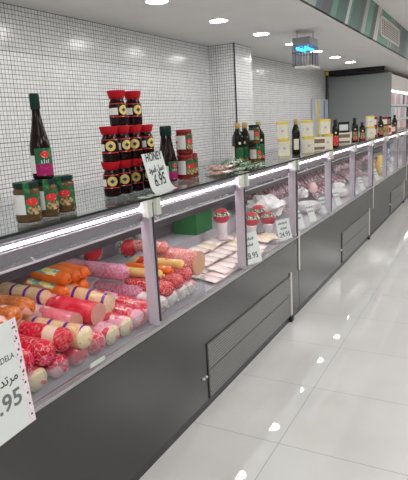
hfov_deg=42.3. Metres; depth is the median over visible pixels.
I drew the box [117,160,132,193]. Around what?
honey jar
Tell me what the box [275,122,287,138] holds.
carton
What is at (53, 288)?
sausage
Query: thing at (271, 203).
parcel
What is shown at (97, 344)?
sausage
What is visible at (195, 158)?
sauce jar
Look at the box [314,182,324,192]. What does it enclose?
pack
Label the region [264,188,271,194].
pack
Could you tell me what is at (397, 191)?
grille
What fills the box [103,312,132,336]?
sausage
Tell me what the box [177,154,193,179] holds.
sauce jar
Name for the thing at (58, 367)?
sausage
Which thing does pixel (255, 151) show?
jar
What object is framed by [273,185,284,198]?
pack
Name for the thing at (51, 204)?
food picture
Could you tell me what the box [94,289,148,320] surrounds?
sausage
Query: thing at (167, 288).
sausage
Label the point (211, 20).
diffuser
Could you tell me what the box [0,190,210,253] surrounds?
light strip
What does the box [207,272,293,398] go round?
grille
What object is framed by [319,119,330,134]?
carton
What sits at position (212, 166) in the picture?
packet
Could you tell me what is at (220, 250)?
pack
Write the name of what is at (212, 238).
pack
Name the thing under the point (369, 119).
carton
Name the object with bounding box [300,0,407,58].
trim
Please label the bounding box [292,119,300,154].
oil bottle
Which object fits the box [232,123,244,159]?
oil bottle
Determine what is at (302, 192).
block
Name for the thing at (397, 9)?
ceiling
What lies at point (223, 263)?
pack
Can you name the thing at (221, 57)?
column
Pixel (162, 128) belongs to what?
syrup bottle
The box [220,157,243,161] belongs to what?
packet
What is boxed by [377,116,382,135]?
oil bottle
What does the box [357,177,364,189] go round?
price card
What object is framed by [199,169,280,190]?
light strip
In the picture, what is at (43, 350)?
sausage
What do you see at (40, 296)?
sausage
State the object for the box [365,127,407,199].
display counter
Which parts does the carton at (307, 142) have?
printed panel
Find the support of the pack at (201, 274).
on the display counter at (113, 419)
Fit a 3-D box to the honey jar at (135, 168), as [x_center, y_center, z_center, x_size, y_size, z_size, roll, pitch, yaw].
[-0.346,-0.331,2.663,0.087,0.162,0.087,-5,13,-6]
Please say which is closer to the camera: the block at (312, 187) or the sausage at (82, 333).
the sausage at (82, 333)
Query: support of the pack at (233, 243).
on the pack
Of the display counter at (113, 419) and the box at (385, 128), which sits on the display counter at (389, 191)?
the box at (385, 128)
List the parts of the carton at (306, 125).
lid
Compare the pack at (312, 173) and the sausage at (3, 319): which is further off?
the pack at (312, 173)
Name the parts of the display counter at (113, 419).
panel, glass, post, rail, post, post, joint post, joint trim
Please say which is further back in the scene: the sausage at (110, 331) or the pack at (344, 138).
the pack at (344, 138)
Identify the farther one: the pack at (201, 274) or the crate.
the crate
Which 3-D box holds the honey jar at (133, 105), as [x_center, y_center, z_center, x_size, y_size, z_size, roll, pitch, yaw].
[-0.351,-0.654,2.616,0.087,0.162,0.087,-13,16,-37]
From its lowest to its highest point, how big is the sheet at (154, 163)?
0.192 m
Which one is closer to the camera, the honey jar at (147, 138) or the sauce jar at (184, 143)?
the honey jar at (147, 138)
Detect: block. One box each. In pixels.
[298,187,308,197]
[307,182,317,192]
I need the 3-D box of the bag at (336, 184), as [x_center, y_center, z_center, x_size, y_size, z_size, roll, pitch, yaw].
[1.637,-0.663,6.522,0.219,0.100,0.292,4,14,28]
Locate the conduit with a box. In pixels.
[325,71,328,99]
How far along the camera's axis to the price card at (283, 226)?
4.12 m
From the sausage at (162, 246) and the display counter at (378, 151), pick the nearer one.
the sausage at (162, 246)
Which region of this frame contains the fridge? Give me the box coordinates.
[329,72,407,154]
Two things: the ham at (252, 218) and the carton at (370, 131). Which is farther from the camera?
the carton at (370, 131)
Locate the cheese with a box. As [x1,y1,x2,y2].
[298,200,321,212]
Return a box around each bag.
[332,182,345,188]
[332,188,348,196]
[376,154,382,174]
[387,149,391,167]
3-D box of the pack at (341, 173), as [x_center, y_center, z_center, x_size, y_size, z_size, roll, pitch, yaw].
[1.925,-0.864,7.190,0.144,0.123,0.118,4,14,30]
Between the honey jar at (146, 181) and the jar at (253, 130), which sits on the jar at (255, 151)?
the jar at (253, 130)
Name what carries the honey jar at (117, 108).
on the honey jar at (122, 136)
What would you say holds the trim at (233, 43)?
attached to the column
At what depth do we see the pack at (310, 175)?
6.34 m
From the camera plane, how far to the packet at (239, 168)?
3.31 m
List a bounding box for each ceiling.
[0,0,407,78]
[373,0,407,30]
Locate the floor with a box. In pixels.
[139,198,407,479]
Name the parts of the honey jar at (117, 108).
lid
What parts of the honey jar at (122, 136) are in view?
lid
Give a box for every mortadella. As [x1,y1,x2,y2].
[31,303,82,323]
[45,293,105,325]
[157,246,204,275]
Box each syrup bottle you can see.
[29,93,53,178]
[159,126,165,158]
[164,126,177,180]
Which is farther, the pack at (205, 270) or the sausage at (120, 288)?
the pack at (205, 270)
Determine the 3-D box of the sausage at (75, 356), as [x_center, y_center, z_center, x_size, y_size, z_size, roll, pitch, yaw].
[-0.658,0.442,2.239,0.413,0.131,0.099,4,14,28]
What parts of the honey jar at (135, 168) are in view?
lid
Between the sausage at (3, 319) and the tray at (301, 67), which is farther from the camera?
the tray at (301, 67)
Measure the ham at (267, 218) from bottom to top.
0.230 m
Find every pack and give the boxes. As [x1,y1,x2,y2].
[189,246,208,252]
[191,273,204,277]
[197,243,217,249]
[198,274,221,282]
[202,240,222,245]
[202,267,210,273]
[204,260,212,266]
[205,251,227,258]
[205,255,219,261]
[206,270,229,277]
[208,237,228,242]
[208,264,231,273]
[212,248,232,254]
[216,261,237,267]
[219,245,236,250]
[222,257,237,263]
[225,241,236,245]
[257,234,271,243]
[259,244,267,248]
[260,232,278,240]
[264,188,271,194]
[268,186,278,197]
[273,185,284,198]
[278,184,286,196]
[281,182,288,195]
[298,177,306,187]
[300,176,308,184]
[304,174,311,182]
[305,187,318,198]
[307,173,316,182]
[311,172,319,180]
[314,137,325,150]
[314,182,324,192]
[317,170,324,179]
[334,174,346,183]
[339,133,350,144]
[340,172,348,180]
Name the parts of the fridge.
price rail, panel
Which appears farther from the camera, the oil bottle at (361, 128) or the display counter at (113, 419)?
the oil bottle at (361, 128)
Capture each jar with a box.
[12,181,42,222]
[31,178,59,217]
[53,174,76,212]
[99,126,119,161]
[101,161,121,196]
[107,90,126,125]
[116,125,131,159]
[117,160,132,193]
[124,91,141,124]
[127,125,142,158]
[129,158,144,190]
[140,124,153,153]
[141,161,150,188]
[175,129,192,154]
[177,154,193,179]
[192,153,198,176]
[248,124,259,143]
[250,143,260,162]
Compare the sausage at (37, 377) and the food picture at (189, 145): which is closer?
the sausage at (37, 377)
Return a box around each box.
[337,122,348,132]
[378,117,387,125]
[383,126,388,134]
[392,125,395,132]
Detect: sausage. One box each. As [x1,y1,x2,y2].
[0,282,51,304]
[0,294,35,317]
[0,304,21,324]
[0,315,7,323]
[17,320,72,351]
[19,334,55,365]
[22,316,92,348]
[22,348,33,372]
[24,278,69,294]
[27,365,46,391]
[29,268,71,285]
[41,351,68,377]
[46,265,81,281]
[56,262,90,278]
[57,347,87,365]
[63,258,129,280]
[66,284,114,312]
[76,279,88,287]
[83,321,119,345]
[87,330,105,353]
[92,280,142,297]
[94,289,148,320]
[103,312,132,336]
[112,302,145,328]
[121,280,178,306]
[124,277,174,296]
[125,262,173,274]
[128,267,164,279]
[133,239,169,252]
[133,256,185,268]
[136,291,168,313]
[137,273,184,288]
[171,266,192,280]
[175,284,189,300]
[185,279,197,295]
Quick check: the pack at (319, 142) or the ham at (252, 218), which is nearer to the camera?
the ham at (252, 218)
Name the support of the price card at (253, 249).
on the display counter at (113, 419)
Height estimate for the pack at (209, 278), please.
0.037 m
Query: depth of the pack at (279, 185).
5.46 m
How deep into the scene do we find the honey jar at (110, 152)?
2.43 m
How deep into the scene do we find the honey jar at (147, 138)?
2.68 m
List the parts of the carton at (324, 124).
printed panel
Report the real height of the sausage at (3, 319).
0.095 m
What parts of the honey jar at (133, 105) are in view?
lid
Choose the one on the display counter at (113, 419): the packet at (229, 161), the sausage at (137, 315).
the sausage at (137, 315)
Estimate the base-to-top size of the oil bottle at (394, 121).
0.280 m
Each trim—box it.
[233,43,237,122]
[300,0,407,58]
[328,66,386,75]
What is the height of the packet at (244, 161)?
0.043 m
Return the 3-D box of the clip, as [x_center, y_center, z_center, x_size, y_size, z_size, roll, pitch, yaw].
[-0.428,0.487,2.110,0.010,0.018,0.090,4,14,28]
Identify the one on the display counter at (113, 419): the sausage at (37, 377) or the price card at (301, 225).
the sausage at (37, 377)
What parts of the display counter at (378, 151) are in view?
panel, glass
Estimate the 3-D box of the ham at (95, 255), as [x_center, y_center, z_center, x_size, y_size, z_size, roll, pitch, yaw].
[-0.637,0.056,2.942,0.124,0.137,0.230,-8,13,-19]
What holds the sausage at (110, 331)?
on the display counter at (113, 419)
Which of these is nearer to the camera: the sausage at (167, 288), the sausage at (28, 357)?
the sausage at (28, 357)
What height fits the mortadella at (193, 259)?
0.167 m
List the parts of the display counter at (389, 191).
glass, post, rail, post, post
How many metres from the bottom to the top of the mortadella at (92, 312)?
0.122 m
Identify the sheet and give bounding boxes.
[0,317,35,445]
[141,151,177,194]
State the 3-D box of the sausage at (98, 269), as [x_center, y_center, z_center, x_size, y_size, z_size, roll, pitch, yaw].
[-0.591,0.156,2.832,0.474,0.089,0.089,4,14,30]
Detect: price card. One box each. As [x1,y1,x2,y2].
[242,231,261,265]
[275,218,291,240]
[298,210,305,228]
[305,203,316,221]
[318,197,327,212]
[332,190,341,204]
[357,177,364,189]
[373,169,379,180]
[387,162,392,171]
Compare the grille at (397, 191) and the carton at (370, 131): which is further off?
the grille at (397, 191)
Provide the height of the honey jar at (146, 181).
0.162 m
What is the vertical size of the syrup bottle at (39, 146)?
0.311 m
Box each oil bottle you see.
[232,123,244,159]
[241,122,250,159]
[256,121,264,159]
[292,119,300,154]
[331,119,338,146]
[351,118,357,141]
[359,122,364,139]
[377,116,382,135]
[392,115,396,131]
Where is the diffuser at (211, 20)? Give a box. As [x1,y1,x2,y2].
[210,19,226,21]
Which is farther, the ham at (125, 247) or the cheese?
the cheese
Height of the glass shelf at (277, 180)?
0.008 m
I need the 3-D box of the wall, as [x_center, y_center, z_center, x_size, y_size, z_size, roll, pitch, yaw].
[1.181,-1.913,9.385,0.150,2.750,30.000,4,14,28]
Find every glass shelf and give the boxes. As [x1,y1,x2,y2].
[216,159,336,189]
[334,145,378,158]
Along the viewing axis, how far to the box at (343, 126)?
5.97 m
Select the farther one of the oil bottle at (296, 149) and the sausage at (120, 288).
the oil bottle at (296, 149)
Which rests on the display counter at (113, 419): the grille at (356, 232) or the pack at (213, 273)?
the pack at (213, 273)
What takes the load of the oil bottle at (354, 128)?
on the refrigerated display case
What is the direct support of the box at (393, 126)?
on the display counter at (389, 191)
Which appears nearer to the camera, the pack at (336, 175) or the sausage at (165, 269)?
the sausage at (165, 269)
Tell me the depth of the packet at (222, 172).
3.17 m
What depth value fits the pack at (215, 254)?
3.55 m
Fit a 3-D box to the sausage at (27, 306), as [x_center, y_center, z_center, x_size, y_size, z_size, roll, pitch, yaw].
[-0.884,0.281,2.297,0.394,0.101,0.092,4,14,28]
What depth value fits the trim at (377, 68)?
11.64 m
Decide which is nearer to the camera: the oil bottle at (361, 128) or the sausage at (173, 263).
the sausage at (173, 263)
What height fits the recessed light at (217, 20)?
0.008 m
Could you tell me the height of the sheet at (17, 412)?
0.397 m
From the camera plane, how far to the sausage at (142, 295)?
2.69 m
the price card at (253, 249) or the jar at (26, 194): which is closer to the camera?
the jar at (26, 194)
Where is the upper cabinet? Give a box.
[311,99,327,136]
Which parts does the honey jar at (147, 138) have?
lid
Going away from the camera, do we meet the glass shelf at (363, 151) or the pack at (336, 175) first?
the pack at (336, 175)
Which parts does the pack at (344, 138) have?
brown panel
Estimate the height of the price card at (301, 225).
0.151 m
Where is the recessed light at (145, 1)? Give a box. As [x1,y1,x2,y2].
[144,0,169,3]
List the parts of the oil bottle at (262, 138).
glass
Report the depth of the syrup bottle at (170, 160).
3.00 m
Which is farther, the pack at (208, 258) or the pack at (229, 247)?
the pack at (229, 247)
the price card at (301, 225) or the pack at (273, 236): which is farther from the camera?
the price card at (301, 225)
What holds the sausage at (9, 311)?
on the display counter at (113, 419)
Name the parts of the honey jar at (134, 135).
lid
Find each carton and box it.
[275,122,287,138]
[277,139,289,155]
[301,120,312,136]
[302,136,314,152]
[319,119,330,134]
[321,134,332,148]
[366,116,374,126]
[366,127,374,137]
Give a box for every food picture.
[28,205,40,214]
[47,200,58,209]
[60,197,72,205]
[187,143,192,148]
[187,169,193,174]
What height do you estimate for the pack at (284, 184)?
0.161 m
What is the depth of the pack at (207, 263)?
3.37 m
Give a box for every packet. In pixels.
[205,165,221,169]
[205,169,233,175]
[209,164,237,171]
[216,160,243,164]
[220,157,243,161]
[229,166,247,172]
[234,160,250,166]
[236,164,255,169]
[251,162,265,167]
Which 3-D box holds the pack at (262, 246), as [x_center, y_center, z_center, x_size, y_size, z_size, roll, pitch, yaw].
[0.396,0.045,3.877,0.128,0.033,0.100,3,14,27]
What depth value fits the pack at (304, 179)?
6.11 m
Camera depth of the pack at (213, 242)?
3.79 m
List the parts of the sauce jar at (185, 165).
lid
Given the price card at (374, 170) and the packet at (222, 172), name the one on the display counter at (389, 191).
the price card at (374, 170)
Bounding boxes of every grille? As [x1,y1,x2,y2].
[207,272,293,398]
[342,208,369,262]
[390,180,404,212]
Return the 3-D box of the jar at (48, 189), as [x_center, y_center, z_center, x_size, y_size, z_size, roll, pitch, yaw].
[-0.604,-0.163,2.012,0.095,0.143,0.095,-8,13,-21]
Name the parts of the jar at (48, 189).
lid, glass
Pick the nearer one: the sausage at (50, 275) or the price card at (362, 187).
the sausage at (50, 275)
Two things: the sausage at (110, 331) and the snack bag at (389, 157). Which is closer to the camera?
the sausage at (110, 331)
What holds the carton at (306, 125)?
on the carton at (307, 142)
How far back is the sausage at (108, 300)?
2.48 m
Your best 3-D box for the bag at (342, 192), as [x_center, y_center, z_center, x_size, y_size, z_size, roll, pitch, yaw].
[1.606,-0.574,6.239,0.205,0.092,0.320,4,14,28]
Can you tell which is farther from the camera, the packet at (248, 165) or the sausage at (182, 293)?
the packet at (248, 165)
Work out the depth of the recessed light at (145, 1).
4.34 m
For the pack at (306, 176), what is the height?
0.151 m
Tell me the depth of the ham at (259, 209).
4.30 m
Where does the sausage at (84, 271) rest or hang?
on the sausage at (83, 283)
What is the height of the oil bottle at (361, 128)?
0.220 m
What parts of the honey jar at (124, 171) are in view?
lid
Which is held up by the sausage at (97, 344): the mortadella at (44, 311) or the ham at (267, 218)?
the mortadella at (44, 311)
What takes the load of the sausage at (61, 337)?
on the sausage at (58, 367)
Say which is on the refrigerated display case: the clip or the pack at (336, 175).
the pack at (336, 175)
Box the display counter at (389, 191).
[332,130,407,233]
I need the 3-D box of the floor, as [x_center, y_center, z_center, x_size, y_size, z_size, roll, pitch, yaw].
[6.698,-0.181,6.791,12.600,0.100,30.000,4,14,28]
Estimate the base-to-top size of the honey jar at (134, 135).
0.162 m
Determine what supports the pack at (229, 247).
on the pack
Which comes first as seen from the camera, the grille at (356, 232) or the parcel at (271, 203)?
the parcel at (271, 203)
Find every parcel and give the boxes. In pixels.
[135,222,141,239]
[246,194,286,215]
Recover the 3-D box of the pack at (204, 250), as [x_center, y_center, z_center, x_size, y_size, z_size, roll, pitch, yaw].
[-0.034,0.065,3.628,0.127,0.040,0.100,2,14,24]
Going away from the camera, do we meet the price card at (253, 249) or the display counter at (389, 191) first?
the price card at (253, 249)
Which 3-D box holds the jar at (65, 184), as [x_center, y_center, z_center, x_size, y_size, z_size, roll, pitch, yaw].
[-0.565,-0.187,2.111,0.095,0.143,0.095,-3,12,1]
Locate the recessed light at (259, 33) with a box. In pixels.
[252,32,269,35]
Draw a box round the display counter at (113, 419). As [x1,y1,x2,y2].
[0,158,299,479]
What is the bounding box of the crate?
[172,202,212,234]
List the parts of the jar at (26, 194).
lid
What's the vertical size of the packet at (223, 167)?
0.043 m
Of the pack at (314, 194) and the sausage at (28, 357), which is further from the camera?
the pack at (314, 194)
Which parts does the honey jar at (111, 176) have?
lid, glass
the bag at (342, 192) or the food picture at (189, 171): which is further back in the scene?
the bag at (342, 192)
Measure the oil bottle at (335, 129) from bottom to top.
0.280 m
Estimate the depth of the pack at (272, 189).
5.25 m
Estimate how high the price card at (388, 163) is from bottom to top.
0.151 m
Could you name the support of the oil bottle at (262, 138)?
on the display counter at (113, 419)
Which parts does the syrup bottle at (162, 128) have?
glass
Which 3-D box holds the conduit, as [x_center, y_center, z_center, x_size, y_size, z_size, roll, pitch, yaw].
[2.838,-2.544,12.171,0.080,2.600,0.076,4,14,28]
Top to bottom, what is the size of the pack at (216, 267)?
0.039 m
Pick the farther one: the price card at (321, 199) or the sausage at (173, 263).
the price card at (321, 199)
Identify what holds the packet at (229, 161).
on the packet at (212, 166)
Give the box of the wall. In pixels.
[0,2,344,232]
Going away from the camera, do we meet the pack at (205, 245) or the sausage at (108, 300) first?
the sausage at (108, 300)
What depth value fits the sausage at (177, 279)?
2.83 m
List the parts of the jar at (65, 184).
lid, glass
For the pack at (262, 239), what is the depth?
3.95 m
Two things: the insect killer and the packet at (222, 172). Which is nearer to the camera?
the packet at (222, 172)
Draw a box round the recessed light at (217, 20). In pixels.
[208,18,228,22]
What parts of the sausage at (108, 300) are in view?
casing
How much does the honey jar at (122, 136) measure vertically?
0.162 m
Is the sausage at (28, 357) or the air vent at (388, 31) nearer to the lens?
the sausage at (28, 357)
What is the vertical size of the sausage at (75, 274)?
0.081 m
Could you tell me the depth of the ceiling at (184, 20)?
5.59 m
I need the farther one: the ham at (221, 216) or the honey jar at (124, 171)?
the ham at (221, 216)
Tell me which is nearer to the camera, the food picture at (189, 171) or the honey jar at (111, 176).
the honey jar at (111, 176)
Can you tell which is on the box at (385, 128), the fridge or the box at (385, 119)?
the box at (385, 119)
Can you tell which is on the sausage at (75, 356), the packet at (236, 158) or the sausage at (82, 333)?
the sausage at (82, 333)
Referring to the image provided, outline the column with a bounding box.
[208,43,252,159]
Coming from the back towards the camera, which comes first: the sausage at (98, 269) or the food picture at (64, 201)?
the sausage at (98, 269)
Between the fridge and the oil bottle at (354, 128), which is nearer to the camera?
the oil bottle at (354, 128)
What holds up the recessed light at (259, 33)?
in the ceiling at (184, 20)
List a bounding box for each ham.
[79,240,102,260]
[115,237,136,257]
[213,208,229,239]
[246,212,259,232]
[251,205,265,232]
[260,212,275,232]
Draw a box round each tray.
[295,65,319,69]
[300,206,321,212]
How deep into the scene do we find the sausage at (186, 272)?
2.93 m
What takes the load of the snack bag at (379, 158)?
on the display counter at (389, 191)
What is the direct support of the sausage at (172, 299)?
on the display counter at (113, 419)
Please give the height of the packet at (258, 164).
0.039 m
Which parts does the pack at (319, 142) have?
brown panel, brown panel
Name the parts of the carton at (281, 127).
printed panel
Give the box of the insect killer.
[292,36,319,69]
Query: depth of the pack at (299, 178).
6.01 m
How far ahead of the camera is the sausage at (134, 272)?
2.82 m
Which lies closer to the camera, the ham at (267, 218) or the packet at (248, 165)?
the packet at (248, 165)
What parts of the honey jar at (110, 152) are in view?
lid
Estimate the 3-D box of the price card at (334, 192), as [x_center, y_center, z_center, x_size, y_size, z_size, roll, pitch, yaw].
[1.410,-0.451,5.607,0.102,0.151,0.068,-13,16,-38]
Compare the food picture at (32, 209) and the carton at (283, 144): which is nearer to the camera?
the food picture at (32, 209)
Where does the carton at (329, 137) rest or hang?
on the refrigerated display case
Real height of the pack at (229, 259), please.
0.033 m
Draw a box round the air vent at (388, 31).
[380,15,399,46]
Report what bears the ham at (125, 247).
on the display counter at (113, 419)
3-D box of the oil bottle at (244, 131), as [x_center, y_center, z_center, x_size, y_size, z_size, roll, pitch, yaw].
[0.307,-0.727,3.959,0.076,0.305,0.077,-1,13,11]
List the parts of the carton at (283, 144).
lid, printed panel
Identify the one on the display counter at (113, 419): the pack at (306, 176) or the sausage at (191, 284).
the sausage at (191, 284)
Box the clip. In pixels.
[89,355,104,368]
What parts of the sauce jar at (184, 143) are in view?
lid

